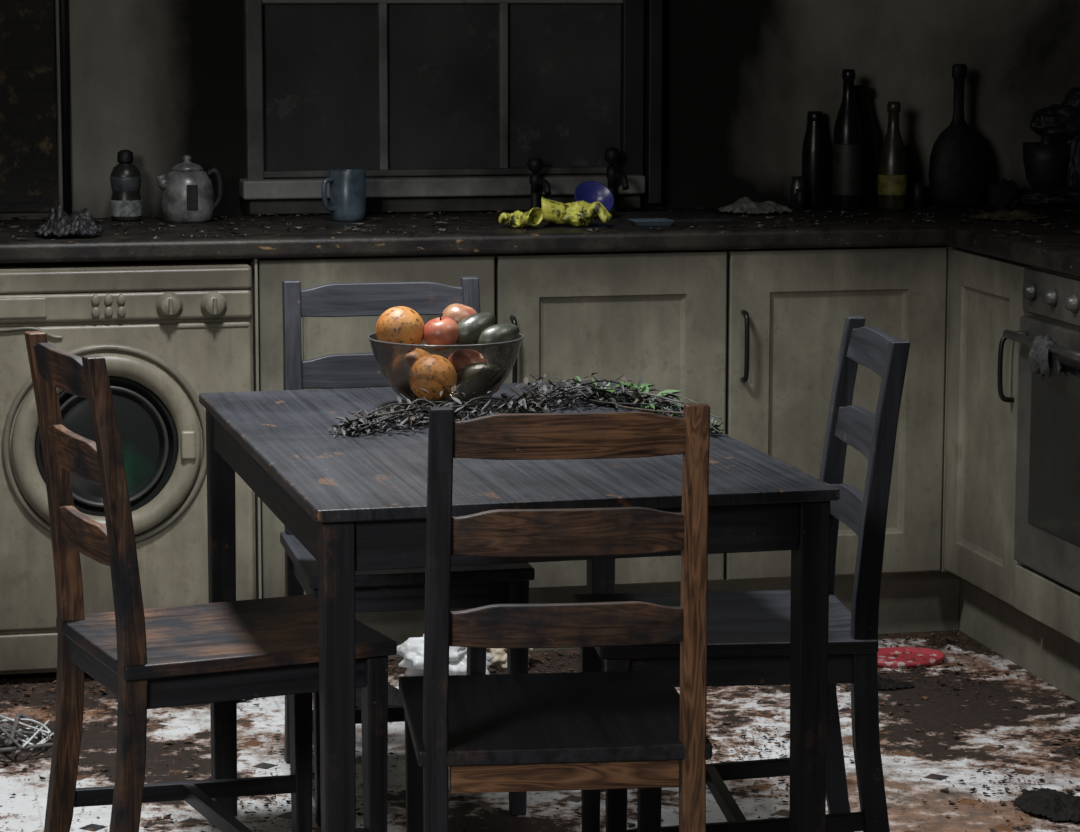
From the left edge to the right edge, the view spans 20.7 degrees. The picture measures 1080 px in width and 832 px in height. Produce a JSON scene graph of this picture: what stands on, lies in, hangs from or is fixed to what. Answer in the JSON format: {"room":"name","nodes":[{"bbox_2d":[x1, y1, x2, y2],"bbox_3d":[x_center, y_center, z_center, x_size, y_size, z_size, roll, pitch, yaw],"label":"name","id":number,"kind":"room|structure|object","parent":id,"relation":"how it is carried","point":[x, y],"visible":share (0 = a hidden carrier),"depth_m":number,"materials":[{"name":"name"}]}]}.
{"room":"fire-damaged room","nodes":[
{"label":"fire-damaged room","id":0,"kind":"room"},
{"bbox_2d":[0,0,1079,218],"bbox_3d":[-0.938,-0.788,6.671,4.920,2.500,0.120,-2,9,-12],"label":"wall","id":1,"kind":"structure","parent":0,"point":[159,81],"depth_m":6.93,"materials":[{"name":"grey paint"}]},
{"bbox_2d":[0,0,58,212],"bbox_3d":[-1.711,-0.842,6.418,1.305,0.820,0.017,-2,9,-12],"label":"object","id":2,"kind":"structure","parent":1,"relation":"attached to","point":[28,115],"depth_m":6.56,"materials":[{"name":"tile"}]},
{"bbox_2d":[59,0,71,213],"bbox_3d":[-1.054,-0.984,6.542,0.019,1.075,0.020,-2,9,-12],"label":"trim","id":3,"kind":"structure","parent":1,"relation":"attached to","point":[63,4],"depth_m":6.58,"materials":[{"name":"grey wood"}]},
{"bbox_2d":[243,0,263,179],"bbox_3d":[-0.643,-1.024,6.617,0.038,1.015,0.044,-2,9,-12],"label":"stile","id":4,"kind":"object","parent":1,"relation":"attached to","point":[252,9],"visible":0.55,"depth_m":6.64,"materials":[{"name":"grey wood"}]},
{"bbox_2d":[239,174,645,199],"bbox_3d":[-0.218,-0.524,6.766,0.930,0.043,0.084,-2,9,-12],"label":"sill","id":5,"kind":"structure","parent":1,"relation":"attached to","point":[560,184],"depth_m":6.72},
{"bbox_2d":[264,166,621,177],"bbox_3d":[-0.214,-0.559,6.785,0.890,0.016,0.039,-2,9,-12],"label":"rail","id":6,"kind":"object","parent":5,"relation":"on","point":[588,169],"visible":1,"depth_m":6.77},
{"bbox_2d":[377,3,387,169],"bbox_3d":[-0.357,-1.032,6.686,0.020,0.980,0.034,-2,9,-12],"label":"mullion","id":7,"kind":"object","parent":6,"relation":"attached to","point":[382,7],"visible":1,"depth_m":6.71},
{"bbox_2d":[262,3,620,170],"bbox_3d":[-0.220,-1.022,6.725,0.860,0.950,0.007,-2,9,-12],"label":"glass pane","id":8,"kind":"object","parent":6,"relation":"attached to","point":[320,61],"visible":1,"depth_m":6.76,"materials":[{"name":"black glass"}]},
{"bbox_2d":[498,3,507,167],"bbox_3d":[-0.085,-1.040,6.746,0.020,0.980,0.034,-2,9,-12],"label":"mullion","id":9,"kind":"object","parent":6,"relation":"attached to","point":[502,7],"visible":1,"depth_m":6.77,"materials":[{"name":"grey wood"}]},
{"bbox_2d":[262,0,622,3],"bbox_3d":[-0.218,-0.947,6.728,0.840,0.020,0.037,-2,9,-12],"label":"transom","id":10,"kind":"object","parent":1,"relation":"attached to","point":[263,1],"visible":1,"depth_m":6.70,"materials":[{"name":"grey wood"}]},
{"bbox_2d":[248,194,640,214],"bbox_3d":[-0.214,-0.487,6.796,0.910,0.035,0.039,-2,9,-12],"label":"apron","id":11,"kind":"object","parent":1,"relation":"attached to","point":[624,201],"depth_m":6.77,"materials":[{"name":"grey wood"}]},
{"bbox_2d":[620,0,644,174],"bbox_3d":[0.212,-1.051,6.806,0.050,1.015,0.044,-2,9,-12],"label":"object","id":12,"kind":"object","parent":1,"relation":"attached to","point":[632,11],"visible":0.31,"depth_m":6.83,"materials":[{"name":"grey wood"}]},
{"bbox_2d":[642,0,662,203],"bbox_3d":[0.261,-1.049,6.810,0.033,1.120,0.059,-2,9,-12],"label":"reveal","id":13,"kind":"object","parent":1,"relation":"attached to","point":[653,13],"visible":1,"depth_m":6.83,"materials":[{"name":"grey paint"}]},
{"bbox_2d":[0,598,1079,831],"bbox_3d":[-0.089,1.027,3.090,4.920,0.050,7.920,-2,9,-12],"label":"floor","id":14,"kind":"structure","parent":0,"point":[937,717],"depth_m":5.58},
{"bbox_2d":[0,713,53,754],"bbox_3d":[-1.008,0.606,5.605,0.186,0.046,0.261,-2,9,-12],"label":"cable tangle","id":15,"kind":"object","parent":14,"relation":"on","point":[12,732],"visible":1,"depth_m":5.60,"materials":[{"name":"grey plastic"}]},
{"bbox_2d":[0,259,255,674],"bbox_3d":[-0.942,0.088,6.346,0.604,0.862,0.596,-2,9,-12],"label":"washing machine","id":16,"kind":"object","parent":14,"relation":"on","point":[168,333],"visible":0.74,"depth_m":6.08,"materials":[{"name":"metal"}]},
{"bbox_2d":[24,331,396,831],"bbox_3d":[-0.515,0.324,4.605,0.478,0.900,0.390,-4,9,-24],"label":"dining chair","id":17,"kind":"object","parent":14,"relation":"on","point":[161,657],"visible":0.96,"depth_m":4.54,"materials":[{"name":"brown wood"}]},
{"bbox_2d":[356,685,402,707],"bbox_3d":[-0.324,0.555,5.949,0.158,0.047,0.124,-4,9,-27],"label":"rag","id":18,"kind":"object","parent":14,"relation":"on","point":[394,698],"visible":0.22,"depth_m":5.92,"materials":[{"name":"grey fabric"}]},
{"bbox_2d":[280,276,534,826],"bbox_3d":[-0.247,0.225,5.284,0.390,0.900,0.478,-2,9,-12],"label":"dining chair","id":19,"kind":"object","parent":14,"relation":"on","point":[472,586],"visible":0.44,"depth_m":5.38,"materials":[{"name":"black wood"}]},
{"bbox_2d":[397,634,493,675],"bbox_3d":[-0.200,0.489,6.131,0.206,0.132,0.145,1,8,8],"label":"plastic bag","id":20,"kind":"object","parent":14,"relation":"on","point":[412,650],"visible":0.22,"depth_m":6.09,"materials":[{"name":"white plastic"}]},
{"bbox_2d":[486,648,533,669],"bbox_3d":[-0.067,0.483,6.288,0.117,0.099,0.097,1,8,4],"label":"paper bag","id":21,"kind":"object","parent":14,"relation":"on","point":[499,661],"visible":0.26,"depth_m":6.26,"materials":[{"name":"beige paper"}]},
{"bbox_2d":[199,380,839,831],"bbox_3d":[-0.084,0.397,4.666,0.740,0.740,1.180,-2,9,-14],"label":"dining table","id":22,"kind":"object","parent":14,"relation":"on","point":[358,502],"visible":0.72,"depth_m":4.18,"materials":[{"name":"black wood"}]},
{"bbox_2d":[367,303,523,409],"bbox_3d":[-0.156,-0.100,4.919,0.260,0.170,0.260,0,8,1],"label":"glass fruit bowl","id":23,"kind":"object","parent":22,"relation":"on","point":[396,340],"visible":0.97,"depth_m":4.87,"materials":[{"name":"clear glass"}]},
{"bbox_2d":[328,372,723,436],"bbox_3d":[-0.011,-0.033,4.854,0.621,0.053,0.590,0,8,3],"label":"bouquet","id":24,"kind":"object","parent":22,"relation":"on","point":[665,399],"visible":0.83,"depth_m":4.80,"materials":[{"name":"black plant"}]},
{"bbox_2d":[0,630,1079,831],"bbox_3d":[0.091,0.709,5.057,2.346,0.007,2.742,-2,9,-12],"label":"debris","id":25,"kind":"object","parent":14,"relation":"on","point":[943,665],"visible":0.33,"depth_m":5.66,"materials":[{"name":"brown plant"}]},
{"bbox_2d":[399,403,711,831],"bbox_3d":[0.014,0.401,4.087,0.390,0.900,0.478,-1,8,-6],"label":"dining chair","id":26,"kind":"object","parent":14,"relation":"on","point":[612,729],"visible":1,"depth_m":3.88,"materials":[{"name":"brown wood"}]},
{"bbox_2d":[242,245,1079,701],"bbox_3d":[0.565,0.156,5.860,2.113,0.872,2.330,-2,9,-12],"label":"kitchen cabinet","id":27,"kind":"object","parent":14,"relation":"on","point":[754,336],"visible":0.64,"depth_m":6.36,"materials":[{"name":"beige wood"}]},
{"bbox_2d":[34,205,106,236],"bbox_3d":[-0.973,-0.407,6.141,0.150,0.063,0.147,-2,9,-12],"label":"cloth","id":28,"kind":"object","parent":27,"relation":"on","point":[59,223],"visible":1,"depth_m":6.11,"materials":[{"name":"grey fabric"}]},
{"bbox_2d":[110,150,141,221],"bbox_3d":[-0.916,-0.510,6.551,0.070,0.156,0.070,-2,9,-12],"label":"squeeze bottle","id":29,"kind":"object","parent":27,"relation":"on","point":[125,177],"visible":1,"depth_m":6.53,"materials":[{"name":"plastic"}]},
{"bbox_2d":[156,155,223,222],"bbox_3d":[-0.778,-0.500,6.518,0.118,0.146,0.124,8,11,42],"label":"kettle","id":30,"kind":"object","parent":27,"relation":"on","point":[187,195],"visible":1,"depth_m":6.48,"materials":[{"name":"metal"}]},
{"bbox_2d":[321,169,365,221],"bbox_3d":[-0.436,-0.489,6.559,0.104,0.112,0.082,-2,9,-12],"label":"coffee mug","id":31,"kind":"object","parent":27,"relation":"on","point":[347,187],"visible":1,"depth_m":6.53,"materials":[{"name":"blue ceramic"}]},
{"bbox_2d":[498,208,542,227],"bbox_3d":[-0.040,-0.429,6.371,0.099,0.044,0.066,7,11,41],"label":"glove","id":32,"kind":"object","parent":27,"relation":"on","point":[534,216],"visible":1,"depth_m":6.35,"materials":[{"name":"yellow rubber"}]},
{"bbox_2d":[0,207,1079,245],"bbox_3d":[0.021,-0.347,5.945,3.054,0.009,1.776,-2,9,-12],"label":"debris","id":33,"kind":"object","parent":27,"relation":"on","point":[876,210],"visible":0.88,"depth_m":6.48,"materials":[{"name":"brown plant"}]},
{"bbox_2d":[0,203,1079,277],"bbox_3d":[-0.021,-0.280,5.673,3.348,0.042,2.348,-2,9,-12],"label":"countertop","id":34,"kind":"structure","parent":27,"relation":"on","point":[113,244],"depth_m":6.28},
{"bbox_2d":[526,157,550,211],"bbox_3d":[0.000,-0.518,6.707,0.040,0.128,0.136,-2,9,-12],"label":"tap","id":35,"kind":"object","parent":34,"relation":"on","point":[534,164],"depth_m":6.74,"materials":[{"name":"black metal"}]},
{"bbox_2d":[604,147,628,211],"bbox_3d":[0.175,-0.534,6.744,0.040,0.150,0.136,-2,9,-12],"label":"tap","id":36,"kind":"object","parent":34,"relation":"on","point":[611,154],"depth_m":6.77,"materials":[{"name":"black metal"}]},
{"bbox_2d":[539,211,732,223],"bbox_3d":[0.187,-0.445,6.634,0.440,0.006,0.230,-2,9,-12],"label":"sink","id":37,"kind":"object","parent":34,"relation":"in","point":[677,216],"visible":0.6,"depth_m":6.66,"materials":[{"name":"metal"}]},
{"bbox_2d":[574,181,613,210],"bbox_3d":[0.120,-0.484,6.594,0.092,0.075,0.069,-2,9,-14],"label":"bowl","id":38,"kind":"object","parent":37,"relation":"in","point":[591,192],"visible":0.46,"depth_m":6.61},
{"bbox_2d":[541,197,611,225],"bbox_3d":[0.080,-0.444,6.407,0.153,0.063,0.104,0,8,2],"label":"glove","id":39,"kind":"object","parent":27,"relation":"on","point":[578,213],"visible":0.99,"depth_m":6.37,"materials":[{"name":"yellow rubber"}]},
{"bbox_2d":[627,218,673,226],"bbox_3d":[0.240,-0.421,6.443,0.091,0.012,0.069,-2,9,-12],"label":"tray","id":40,"kind":"object","parent":27,"relation":"on","point":[651,221],"visible":1,"depth_m":6.42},
{"bbox_2d":[718,197,791,213],"bbox_3d":[0.493,-0.485,6.787,0.172,0.036,0.150,-2,9,-12],"label":"foil","id":41,"kind":"object","parent":27,"relation":"on","point":[745,204],"visible":1,"depth_m":6.75,"materials":[{"name":"grey metal"}]},
{"bbox_2d":[790,176,805,208],"bbox_3d":[0.602,-0.522,6.924,0.036,0.075,0.036,-2,9,-12],"label":"spice jar","id":42,"kind":"object","parent":27,"relation":"on","point":[797,181],"visible":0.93,"depth_m":6.91,"materials":[{"name":"glass"}]},
{"bbox_2d":[795,188,804,210],"bbox_3d":[0.603,-0.502,6.875,0.024,0.050,0.024,-2,9,-12],"label":"spice jar","id":43,"kind":"object","parent":27,"relation":"on","point":[799,195],"visible":1,"depth_m":6.87,"materials":[{"name":"black glass"}]},
{"bbox_2d":[802,111,827,207],"bbox_3d":[0.644,-0.601,6.947,0.060,0.225,0.060,-2,9,-12],"label":"vinegar bottle","id":44,"kind":"object","parent":27,"relation":"on","point":[814,147],"visible":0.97,"depth_m":6.92,"materials":[{"name":"black glass"}]},
{"bbox_2d":[832,69,861,210],"bbox_3d":[0.713,-0.640,6.869,0.067,0.325,0.067,-2,9,-12],"label":"wine bottle","id":45,"kind":"object","parent":27,"relation":"on","point":[847,137],"visible":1,"depth_m":6.85,"materials":[{"name":"black glass"}]},
{"bbox_2d":[877,101,907,209],"bbox_3d":[0.821,-0.605,6.888,0.069,0.250,0.069,-2,9,-12],"label":"olive oil bottle","id":46,"kind":"object","parent":27,"relation":"on","point":[892,164],"visible":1,"depth_m":6.87,"materials":[{"name":"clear glass"}]},
{"bbox_2d":[910,181,924,207],"bbox_3d":[0.888,-0.521,6.968,0.032,0.060,0.032,-2,9,-12],"label":"spice jar","id":47,"kind":"object","parent":27,"relation":"on","point":[917,189],"visible":0.99,"depth_m":6.96,"materials":[{"name":"black glass"}]},
{"bbox_2d":[928,64,985,207],"bbox_3d":[0.980,-0.656,6.948,0.140,0.335,0.084,-2,9,-12],"label":"bottle","id":48,"kind":"object","parent":27,"relation":"on","point":[957,164],"visible":1,"depth_m":6.93,"materials":[{"name":"black glass"}]},
{"bbox_2d":[987,178,1018,208],"bbox_3d":[1.089,-0.523,6.952,0.076,0.070,0.070,-2,9,-12],"label":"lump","id":49,"kind":"object","parent":27,"relation":"on","point":[1003,194],"visible":1,"depth_m":6.93,"materials":[{"name":"black"}]},
{"bbox_2d":[968,209,1047,220],"bbox_3d":[1.047,-0.450,6.613,0.174,0.022,0.112,-2,9,-12],"label":"debris pile","id":50,"kind":"object","parent":27,"relation":"on","point":[1005,214],"visible":1,"depth_m":6.58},
{"bbox_2d":[1003,266,1079,643],"bbox_3d":[1.300,0.084,5.836,0.645,0.713,0.600,-2,9,-12],"label":"built-in oven","id":51,"kind":"object","parent":27,"relation":"in","point":[1047,490],"visible":1,"depth_m":5.88,"materials":[{"name":"metal"}]},
{"bbox_2d":[1019,87,1079,207],"bbox_3d":[1.221,-0.630,6.954,0.193,0.281,0.138,-2,9,-12],"label":"potted plant","id":52,"kind":"object","parent":27,"relation":"on","point":[1049,165],"visible":1,"depth_m":6.92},
{"bbox_2d":[1023,142,1070,190],"bbox_3d":[1.187,-0.585,6.954,0.112,0.111,0.110,-2,9,-12],"label":"bowl","id":53,"kind":"object","parent":52,"relation":"on","point":[1047,165],"depth_m":6.92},
{"bbox_2d":[573,316,909,831],"bbox_3d":[0.310,0.310,4.711,0.478,0.900,0.390,-1,8,-6],"label":"dining chair","id":54,"kind":"object","parent":14,"relation":"on","point":[748,632],"visible":0.75,"depth_m":4.58,"materials":[{"name":"black wood"}]},
{"bbox_2d":[878,676,914,690],"bbox_3d":[0.703,0.549,6.120,0.133,0.019,0.098,-2,9,-12],"label":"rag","id":55,"kind":"object","parent":14,"relation":"on","point":[883,683],"visible":0.54,"depth_m":6.10,"materials":[{"name":"grey fabric"}]},
{"bbox_2d":[877,647,944,667],"bbox_3d":[0.777,0.517,6.349,0.184,0.013,0.147,-2,9,-12],"label":"cushion","id":56,"kind":"object","parent":14,"relation":"on","point":[914,659],"visible":0.76,"depth_m":6.37,"materials":[{"name":"red fabric"}]},
{"bbox_2d":[1011,788,1079,822],"bbox_3d":[0.905,0.676,5.219,0.145,0.025,0.213,-2,9,-12],"label":"heap","id":57,"kind":"object","parent":14,"relation":"on","point":[1054,804],"visible":1,"depth_m":5.18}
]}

